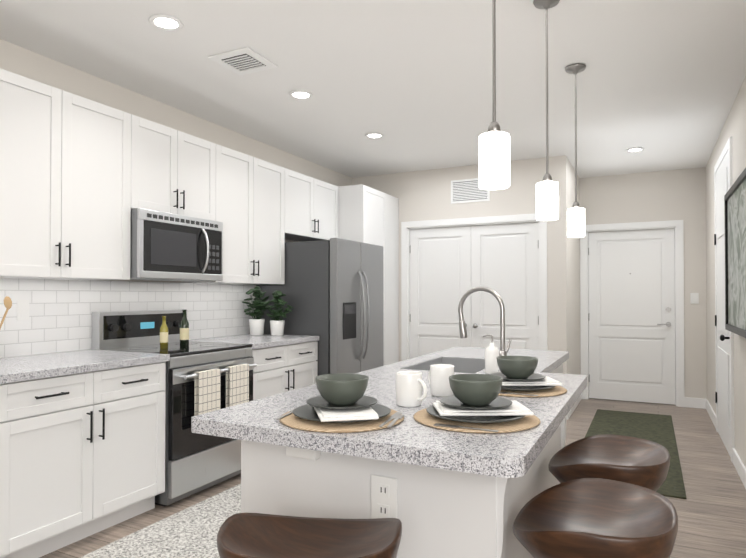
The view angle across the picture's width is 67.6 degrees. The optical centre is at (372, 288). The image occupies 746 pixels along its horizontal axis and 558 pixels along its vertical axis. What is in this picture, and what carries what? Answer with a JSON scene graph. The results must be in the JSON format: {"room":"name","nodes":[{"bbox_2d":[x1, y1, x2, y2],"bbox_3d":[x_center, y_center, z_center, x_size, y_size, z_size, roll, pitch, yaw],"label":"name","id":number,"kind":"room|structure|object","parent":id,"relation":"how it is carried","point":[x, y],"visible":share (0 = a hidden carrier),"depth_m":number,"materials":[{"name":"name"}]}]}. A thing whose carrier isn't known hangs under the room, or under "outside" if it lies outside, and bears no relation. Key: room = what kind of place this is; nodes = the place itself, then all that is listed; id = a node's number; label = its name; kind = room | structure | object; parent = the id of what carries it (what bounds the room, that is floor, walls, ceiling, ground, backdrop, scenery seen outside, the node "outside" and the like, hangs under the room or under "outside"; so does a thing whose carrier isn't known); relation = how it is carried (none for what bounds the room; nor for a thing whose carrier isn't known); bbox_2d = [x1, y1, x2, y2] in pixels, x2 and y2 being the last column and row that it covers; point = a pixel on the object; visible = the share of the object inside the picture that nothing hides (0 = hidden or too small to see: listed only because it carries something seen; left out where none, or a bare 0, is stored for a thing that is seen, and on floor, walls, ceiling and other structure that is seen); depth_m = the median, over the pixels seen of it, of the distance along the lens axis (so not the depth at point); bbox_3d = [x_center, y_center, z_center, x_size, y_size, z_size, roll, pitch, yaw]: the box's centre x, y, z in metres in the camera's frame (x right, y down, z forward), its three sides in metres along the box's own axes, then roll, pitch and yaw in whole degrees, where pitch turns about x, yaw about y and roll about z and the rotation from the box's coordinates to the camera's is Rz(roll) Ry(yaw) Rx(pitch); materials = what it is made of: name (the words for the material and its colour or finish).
{"room":"kitchen","nodes":[
{"label":"kitchen","id":0,"kind":"room"},
{"bbox_2d":[0,296,11,328],"bbox_3d":[-1.944,0.207,2.818,0.130,0.344,0.163,0,-1,26],"label":"wooden spoon","id":1,"kind":"object","parent":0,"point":[8,302],"visible":1,"depth_m":2.84,"materials":[{"name":"brown wood"}]},
{"bbox_2d":[0,39,351,317],"bbox_3d":[-1.873,-0.045,3.672,0.120,2.700,9.950,0,-1,26],"label":"wall","id":2,"kind":"structure","parent":0,"point":[18,60],"depth_m":4.01,"materials":[{"name":"white paint"}]},
{"bbox_2d":[17,300,28,319],"bbox_3d":[-2.017,0.122,3.212,0.007,0.115,0.070,0,-1,26],"label":"outlet","id":3,"kind":"object","parent":2,"relation":"attached to","point":[22,309],"visible":1,"depth_m":3.21,"materials":[{"name":"white plastic"}]},
{"bbox_2d":[0,68,75,279],"bbox_3d":[-1.974,-0.584,2.942,0.346,1.040,0.579,0,-1,26],"label":"upper cabinet","id":4,"kind":"object","parent":2,"relation":"attached to","point":[38,119],"depth_m":2.96,"materials":[{"name":"white wood"}]},
{"bbox_2d":[56,95,143,283],"bbox_3d":[-1.770,-0.579,3.354,0.346,1.040,0.579,0,-1,26],"label":"upper cabinet","id":5,"kind":"object","parent":2,"relation":"attached to","point":[109,140],"depth_m":3.34,"materials":[{"name":"white wood"}]},
{"bbox_2d":[144,119,187,215],"bbox_3d":[-1.570,-0.799,3.759,0.346,0.590,0.440,0,-1,26],"label":"upper cabinet","id":6,"kind":"object","parent":2,"relation":"attached to","point":[165,148],"depth_m":3.74,"materials":[{"name":"white wood"}]},
{"bbox_2d":[130,208,222,280],"bbox_3d":[-1.436,-0.281,3.866,0.470,0.433,0.754,0,-1,26],"label":"microwave","id":7,"kind":"object","parent":6,"relation":"attached to","point":[165,246],"visible":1,"depth_m":3.71,"materials":[{"name":"silver metal"}]},
{"bbox_2d":[188,134,219,221],"bbox_3d":[-1.427,-0.796,4.047,0.346,0.590,0.440,0,-1,26],"label":"upper cabinet","id":8,"kind":"object","parent":2,"relation":"attached to","point":[203,155],"depth_m":4.06,"materials":[{"name":"white wood"}]},
{"bbox_2d":[172,145,259,283],"bbox_3d":[-1.232,-0.567,4.438,0.346,1.040,0.559,0,-1,26],"label":"upper cabinet","id":9,"kind":"object","parent":2,"relation":"attached to","point":[239,172],"depth_m":4.42,"materials":[{"name":"white wood"}]},
{"bbox_2d":[232,159,291,287],"bbox_3d":[-1.037,-0.562,4.832,0.346,1.040,0.559,0,-1,26],"label":"upper cabinet","id":10,"kind":"object","parent":2,"relation":"attached to","point":[275,180],"depth_m":4.83,"materials":[{"name":"white wood"}]},
{"bbox_2d":[292,171,319,239],"bbox_3d":[-0.820,-0.787,5.272,0.346,0.580,0.537,0,-1,26],"label":"upper cabinet","id":11,"kind":"object","parent":2,"relation":"attached to","point":[305,189],"depth_m":5.27,"materials":[{"name":"white wood"}]},
{"bbox_2d":[292,180,339,241],"bbox_3d":[-0.634,-0.783,5.646,0.346,0.580,0.537,0,-1,26],"label":"upper cabinet","id":12,"kind":"object","parent":2,"relation":"attached to","point":[329,193],"depth_m":5.66,"materials":[{"name":"white wood"}]},
{"bbox_2d":[0,0,745,177],"bbox_3d":[1.016,-1.462,2.255,6.730,0.100,9.950,0,-1,26],"label":"ceiling","id":13,"kind":"structure","parent":0,"point":[660,82],"depth_m":3.56,"materials":[{"name":"white paint"}]},
{"bbox_2d":[149,14,182,30],"bbox_3d":[-1.085,-1.397,2.923,0.172,0.008,0.172,0,-1,26],"label":"recessed light","id":14,"kind":"object","parent":13,"relation":"in","point":[165,22],"visible":1,"depth_m":2.92,"materials":[{"name":"white plastic"}]},
{"bbox_2d":[208,47,277,74],"bbox_3d":[-0.792,-1.387,3.414,0.300,0.016,0.300,0,-1,26],"label":"ceiling vent","id":15,"kind":"object","parent":13,"relation":"in","point":[244,61],"visible":1,"depth_m":3.39,"materials":[{"name":"white metal"}]},
{"bbox_2d":[289,90,312,98],"bbox_3d":[-0.514,-1.385,3.974,0.172,0.008,0.172,0,-1,26],"label":"recessed light","id":16,"kind":"object","parent":13,"relation":"in","point":[299,94],"visible":0.94,"depth_m":3.97,"materials":[{"name":"white plastic"}]},
{"bbox_2d":[365,133,383,138],"bbox_3d":[0.013,-1.373,4.991,0.172,0.008,0.172,0,-1,26],"label":"recessed light","id":17,"kind":"object","parent":13,"relation":"in","point":[374,135],"visible":0.94,"depth_m":4.98,"materials":[{"name":"white"}]},
{"bbox_2d":[479,0,509,189],"bbox_3d":[0.411,-0.879,1.896,0.128,1.067,0.128,0,-1,26],"label":"pendant light","id":18,"kind":"object","parent":13,"relation":"hanging from","point":[494,157],"visible":1,"depth_m":1.85,"materials":[{"name":"white glass"}]},
{"bbox_2d":[533,0,559,220],"bbox_3d":[0.843,-0.870,2.698,0.128,1.067,0.128,0,-1,26],"label":"pendant light","id":19,"kind":"object","parent":13,"relation":"hanging from","point":[547,198],"visible":0.98,"depth_m":2.67,"materials":[{"name":"white glass"}]},
{"bbox_2d":[565,63,585,237],"bbox_3d":[1.274,-0.861,3.499,0.128,1.067,0.128,0,-1,26],"label":"pendant light","id":20,"kind":"object","parent":13,"relation":"hanging from","point":[575,220],"visible":1,"depth_m":3.47,"materials":[{"name":"white glass"}]},
{"bbox_2d":[626,147,643,152],"bbox_3d":[2.578,-1.368,5.482,0.172,0.008,0.172,0,-1,26],"label":"recessed light","id":21,"kind":"object","parent":13,"relation":"in","point":[637,149],"visible":0.96,"depth_m":5.47,"materials":[{"name":"white plastic"}]},
{"bbox_2d":[39,398,745,557],"bbox_3d":[1.016,1.338,2.223,6.730,0.100,9.950,0,-1,26],"label":"floor","id":22,"kind":"structure","parent":0,"point":[711,511],"depth_m":3.50,"materials":[{"name":"brown wood"}]},
{"bbox_2d":[0,384,15,557],"bbox_3d":[-2.059,0.852,2.368,0.691,0.875,0.594,0,-1,26],"label":"base cabinet","id":23,"kind":"object","parent":22,"relation":"on","point":[7,391],"depth_m":2.47,"materials":[{"name":"white wood"}]},
{"bbox_2d":[16,372,107,557],"bbox_3d":[-1.848,0.857,2.793,0.691,0.875,0.594,0,-1,26],"label":"base cabinet","id":24,"kind":"object","parent":22,"relation":"on","point":[82,438],"depth_m":2.71,"materials":[{"name":"white wood"}]},
{"bbox_2d":[0,348,169,383],"bbox_3d":[-1.946,0.397,2.581,0.707,0.040,1.938,0,-1,26],"label":"countertop","id":25,"kind":"structure","parent":24,"relation":"on","point":[41,365],"depth_m":2.93,"materials":[{"name":"grey stone"}]},
{"bbox_2d":[108,360,169,527],"bbox_3d":[-1.646,0.862,3.200,0.691,0.875,0.553,0,-1,26],"label":"base cabinet","id":26,"kind":"object","parent":22,"relation":"on","point":[136,396],"depth_m":3.10,"materials":[{"name":"white wood"}]},
{"bbox_2d":[80,484,240,557],"bbox_3d":[-0.927,1.286,2.435,1.060,0.008,3.000,0,-1,26],"label":"kitchen rug","id":27,"kind":"object","parent":22,"relation":"on","point":[191,531],"visible":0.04,"depth_m":2.91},
{"bbox_2d":[92,309,256,506],"bbox_3d":[-1.303,0.728,3.766,0.786,1.155,0.758,0,-1,26],"label":"stove","id":28,"kind":"object","parent":22,"relation":"on","point":[203,377],"visible":0.65,"depth_m":3.58,"materials":[{"name":"silver metal"}]},
{"bbox_2d":[160,316,167,347],"bbox_3d":[-1.379,0.284,3.675,0.053,0.210,0.053,0,-1,26],"label":"bottle","id":29,"kind":"object","parent":28,"relation":"on","point":[164,335],"visible":1,"depth_m":3.65,"materials":[{"name":"yellow"}]},
{"bbox_2d":[180,310,188,346],"bbox_3d":[-1.290,0.266,3.809,0.061,0.250,0.061,0,-1,26],"label":"bottle","id":30,"kind":"object","parent":28,"relation":"on","point":[184,332],"visible":1,"depth_m":3.79,"materials":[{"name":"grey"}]},
{"bbox_2d":[250,344,295,399],"bbox_3d":[-1.069,0.875,4.363,0.691,0.875,0.518,0,-1,26],"label":"base cabinet","id":31,"kind":"object","parent":22,"relation":"on","point":[274,373],"depth_m":4.23,"materials":[{"name":"white wood"}]},
{"bbox_2d":[189,332,318,347],"bbox_3d":[-0.976,0.420,4.538,0.707,0.040,0.904,0,-1,26],"label":"countertop","id":32,"kind":"structure","parent":31,"relation":"on","point":[266,340],"depth_m":4.39,"materials":[{"name":"grey stone"}]},
{"bbox_2d":[242,286,269,334],"bbox_3d":[-1.015,0.189,4.908,0.246,0.428,0.297,0,-1,26],"label":"plant","id":33,"kind":"object","parent":32,"relation":"on","point":[256,325],"visible":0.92,"depth_m":4.85,"materials":[{"name":"green plant"}]},
{"bbox_2d":[263,290,293,335],"bbox_3d":[-0.843,0.206,4.830,0.298,0.392,0.281,0,-1,26],"label":"plant","id":34,"kind":"object","parent":32,"relation":"on","point":[277,324],"visible":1,"depth_m":4.79,"materials":[{"name":"green plant"}]},
{"bbox_2d":[296,340,318,388],"bbox_3d":[-0.895,0.879,4.712,0.691,0.875,0.499,0,-1,26],"label":"base cabinet","id":35,"kind":"object","parent":22,"relation":"on","point":[306,354],"depth_m":4.64,"materials":[{"name":"white wood"}]},
{"bbox_2d":[217,513,401,557],"bbox_3d":[-0.132,0.893,1.207,0.395,0.772,0.360,0,-1,5],"label":"stool","id":36,"kind":"object","parent":22,"relation":"on","point":[250,535],"visible":1,"depth_m":1.25,"materials":[{"name":"brown wood"}]},
{"bbox_2d":[256,238,382,375],"bbox_3d":[-0.448,0.446,5.314,0.928,1.755,0.932,0,-1,26],"label":"fridge","id":37,"kind":"object","parent":22,"relation":"on","point":[332,289],"visible":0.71,"depth_m":4.91,"materials":[{"name":"grey metal"}]},
{"bbox_2d":[308,184,387,365],"bbox_3d":[-0.258,0.132,6.068,0.636,2.400,0.561,0,-1,26],"label":"tall cabinet","id":38,"kind":"object","parent":22,"relation":"on","point":[363,209],"depth_m":5.82,"materials":[{"name":"white wood"}]},
{"bbox_2d":[388,195,398,364],"bbox_3d":[-0.063,0.137,6.461,0.636,2.400,0.436,0,-1,26],"label":"tall cabinet","id":39,"kind":"object","parent":22,"relation":"on","point":[393,202],"depth_m":6.39,"materials":[{"name":"white wood"}]},
{"bbox_2d":[241,355,579,557],"bbox_3d":[0.456,0.852,2.518,0.852,0.880,2.234,0,-1,26],"label":"kitchen island","id":40,"kind":"object","parent":22,"relation":"on","point":[464,495],"depth_m":1.52,"materials":[{"name":"white wood"}]},
{"bbox_2d":[286,446,320,459],"bbox_3d":[-0.199,0.452,1.594,0.100,0.060,0.030,0,-1,26],"label":"bracket","id":41,"kind":"object","parent":40,"relation":"attached to","point":[290,451],"depth_m":1.58,"materials":[{"name":"white plastic"}]},
{"bbox_2d":[371,475,396,518],"bbox_3d":[0.029,0.564,1.491,0.076,0.124,0.010,0,-1,26],"label":"outlet","id":42,"kind":"object","parent":40,"relation":"attached to","point":[383,496],"depth_m":1.49,"materials":[{"name":"white plastic"}]},
{"bbox_2d":[191,347,586,482],"bbox_3d":[0.434,0.391,2.445,0.920,0.040,2.430,0,-1,26],"label":"island countertop","id":43,"kind":"structure","parent":40,"relation":"on","point":[411,443],"depth_m":1.46,"materials":[{"name":"grey stone"}]},
{"bbox_2d":[276,373,403,432],"bbox_3d":[-0.083,0.303,1.553,0.353,0.114,0.346,0,-1,26],"label":"place setting","id":44,"kind":"object","parent":43,"relation":"on","point":[342,403],"visible":0.98,"depth_m":1.49,"materials":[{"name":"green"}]},
{"bbox_2d":[396,371,426,406],"bbox_3d":[0.125,0.311,1.734,0.110,0.101,0.082,0,-1,26],"label":"mug","id":45,"kind":"object","parent":43,"relation":"on","point":[409,384],"visible":1,"depth_m":1.71,"materials":[{"name":"white ceramic"}]},
{"bbox_2d":[428,364,453,396],"bbox_3d":[0.227,0.314,1.918,0.105,0.101,0.082,0,-1,26],"label":"mug","id":46,"kind":"object","parent":43,"relation":"on","point":[438,377],"visible":1,"depth_m":1.88,"materials":[{"name":"white ceramic"}]},
{"bbox_2d":[415,355,484,370],"bbox_3d":[0.413,0.489,2.784,0.358,0.223,0.578,0,-1,26],"label":"sink","id":47,"kind":"object","parent":43,"relation":"in","point":[459,364],"depth_m":3.05,"materials":[{"name":"grey metal"}]},
{"bbox_2d":[413,374,540,432],"bbox_3d":[0.285,0.303,1.549,0.346,0.114,0.346,0,-1,26],"label":"place setting","id":48,"kind":"object","parent":43,"relation":"on","point":[474,403],"visible":1,"depth_m":1.49,"materials":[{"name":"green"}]},
{"bbox_2d":[458,286,510,355],"bbox_3d":[0.549,0.180,2.748,0.252,0.386,0.111,0,-1,26],"label":"faucet","id":49,"kind":"object","parent":43,"relation":"on","point":[463,330],"visible":0.81,"depth_m":2.71,"materials":[{"name":"silver metal"}]},
{"bbox_2d":[483,334,498,373],"bbox_3d":[0.517,0.284,2.444,0.072,0.172,0.062,0,-1,26],"label":"soap dispenser","id":50,"kind":"object","parent":43,"relation":"on","point":[491,355],"visible":0.94,"depth_m":2.42,"materials":[{"name":"white ceramic"}]},
{"bbox_2d":[489,356,566,396],"bbox_3d":[0.527,0.308,2.037,0.346,0.114,0.346,0,-1,26],"label":"place setting","id":51,"kind":"object","parent":43,"relation":"on","point":[519,376],"visible":0.85,"depth_m":1.97,"materials":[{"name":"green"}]},
{"bbox_2d":[513,478,677,557],"bbox_3d":[0.525,0.895,1.328,0.360,0.772,0.395,0,-1,26],"label":"stool","id":52,"kind":"object","parent":22,"relation":"on","point":[591,518],"visible":1,"depth_m":1.35,"materials":[{"name":"brown wood"}]},
{"bbox_2d":[548,434,669,491],"bbox_3d":[0.760,0.900,1.803,0.360,0.772,0.395,0,-1,26],"label":"stool","id":53,"kind":"object","parent":22,"relation":"on","point":[637,461],"visible":0.71,"depth_m":1.83,"materials":[{"name":"brown wood"}]},
{"bbox_2d":[585,409,686,498],"bbox_3d":[2.205,1.312,4.788,0.720,0.010,2.640,0,-1,26],"label":"entry rug","id":54,"kind":"object","parent":22,"relation":"on","point":[658,428],"visible":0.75,"depth_m":5.16,"materials":[{"name":"green fabric"}]},
{"bbox_2d":[352,155,567,373],"bbox_3d":[1.018,-0.012,6.564,2.490,2.700,0.700,0,-1,26],"label":"wall","id":55,"kind":"structure","parent":0,"point":[423,195],"depth_m":5.96,"materials":[{"name":"white paint"}]},
{"bbox_2d":[451,178,489,203],"bbox_3d":[1.069,-1.087,6.149,0.440,0.260,0.014,0,-1,26],"label":"air vent","id":56,"kind":"object","parent":55,"relation":"in","point":[466,190],"visible":0.88,"depth_m":6.16,"materials":[{"name":"white metal"}]},
{"bbox_2d":[401,213,546,360],"bbox_3d":[1.096,0.274,6.188,1.640,2.120,0.138,0,-1,26],"label":"trim","id":57,"kind":"structure","parent":55,"relation":"attached to","point":[406,227],"depth_m":6.18,"materials":[{"name":"white wood"}]},
{"bbox_2d":[410,222,538,358],"bbox_3d":[1.079,0.311,6.153,1.468,2.020,0.106,0,-1,26],"label":"closet doors","id":58,"kind":"structure","parent":55,"relation":"in","point":[450,267],"depth_m":6.16,"materials":[{"name":"white wood"}]},
{"bbox_2d":[567,158,579,374],"bbox_3d":[2.273,-0.014,6.427,0.120,2.700,1.330,0,-1,26],"label":"wall","id":59,"kind":"structure","parent":0,"point":[574,304],"depth_m":6.23,"materials":[{"name":"white paint"}]},
{"bbox_2d":[566,393,581,419],"bbox_3d":[2.259,1.279,6.233,0.014,0.110,1.264,0,-1,26],"label":"baseboard","id":60,"kind":"structure","parent":59,"relation":"attached to","point":[576,403],"depth_m":6.06,"materials":[{"name":"white wood"}]},
{"bbox_2d":[580,167,706,398],"bbox_3d":[3.214,-0.012,6.557,1.450,2.700,0.140,0,-1,26],"label":"wall","id":61,"kind":"structure","parent":0,"point":[678,194],"depth_m":6.33,"materials":[{"name":"white paint"}]},
{"bbox_2d":[588,229,675,404],"bbox_3d":[3.047,0.316,6.595,0.931,2.020,0.105,0,-1,26],"label":"entry door","id":62,"kind":"structure","parent":61,"relation":"in","point":[631,293],"depth_m":6.59,"materials":[{"name":"white wood"}]},
{"bbox_2d":[580,220,684,406],"bbox_3d":[3.060,0.279,6.620,1.105,2.120,0.158,0,-1,26],"label":"door frame","id":63,"kind":"structure","parent":61,"relation":"attached to","point":[676,226],"depth_m":6.44,"materials":[{"name":"white wood"}]},
{"bbox_2d":[690,293,698,303],"bbox_3d":[3.619,0.104,6.269,0.080,0.120,0.009,0,-1,26],"label":"light switch","id":64,"kind":"object","parent":61,"relation":"attached to","point":[694,298],"visible":1,"depth_m":6.27,"materials":[{"name":"white plastic"}]},
{"bbox_2d":[705,76,745,467],"bbox_3d":[2.746,-0.040,4.116,0.120,2.700,4.650,0,-1,26],"label":"wall","id":65,"kind":"structure","parent":0,"point":[734,127],"depth_m":4.15,"materials":[{"name":"white paint"}]},
{"bbox_2d":[704,399,715,427],"bbox_3d":[3.468,1.273,5.708,0.014,0.110,1.130,0,-1,26],"label":"baseboard","id":66,"kind":"structure","parent":65,"relation":"attached to","point":[708,407],"depth_m":5.72,"materials":[{"name":"white wood"}]},
{"bbox_2d":[714,137,734,461],"bbox_3d":[2.942,0.082,4.732,0.077,2.470,1.110,0,-1,26],"label":"door","id":67,"kind":"structure","parent":65,"relation":"attached to","point":[724,337],"depth_m":4.67,"materials":[{"name":"white wood"}]},
{"bbox_2d":[724,168,745,337],"bbox_3d":[2.227,-0.199,3.304,0.080,0.960,1.530,0,-1,26],"label":"picture frame","id":68,"kind":"object","parent":65,"relation":"attached to","point":[735,251],"visible":1,"depth_m":3.58,"materials":[{"name":"black metal"}]},
{"bbox_2d":[732,448,745,488],"bbox_3d":[2.188,1.244,3.128,0.014,0.110,2.410,0,-1,26],"label":"baseboard","id":69,"kind":"structure","parent":65,"relation":"attached to","point":[740,468],"depth_m":3.88,"materials":[{"name":"white wood"}]}
]}

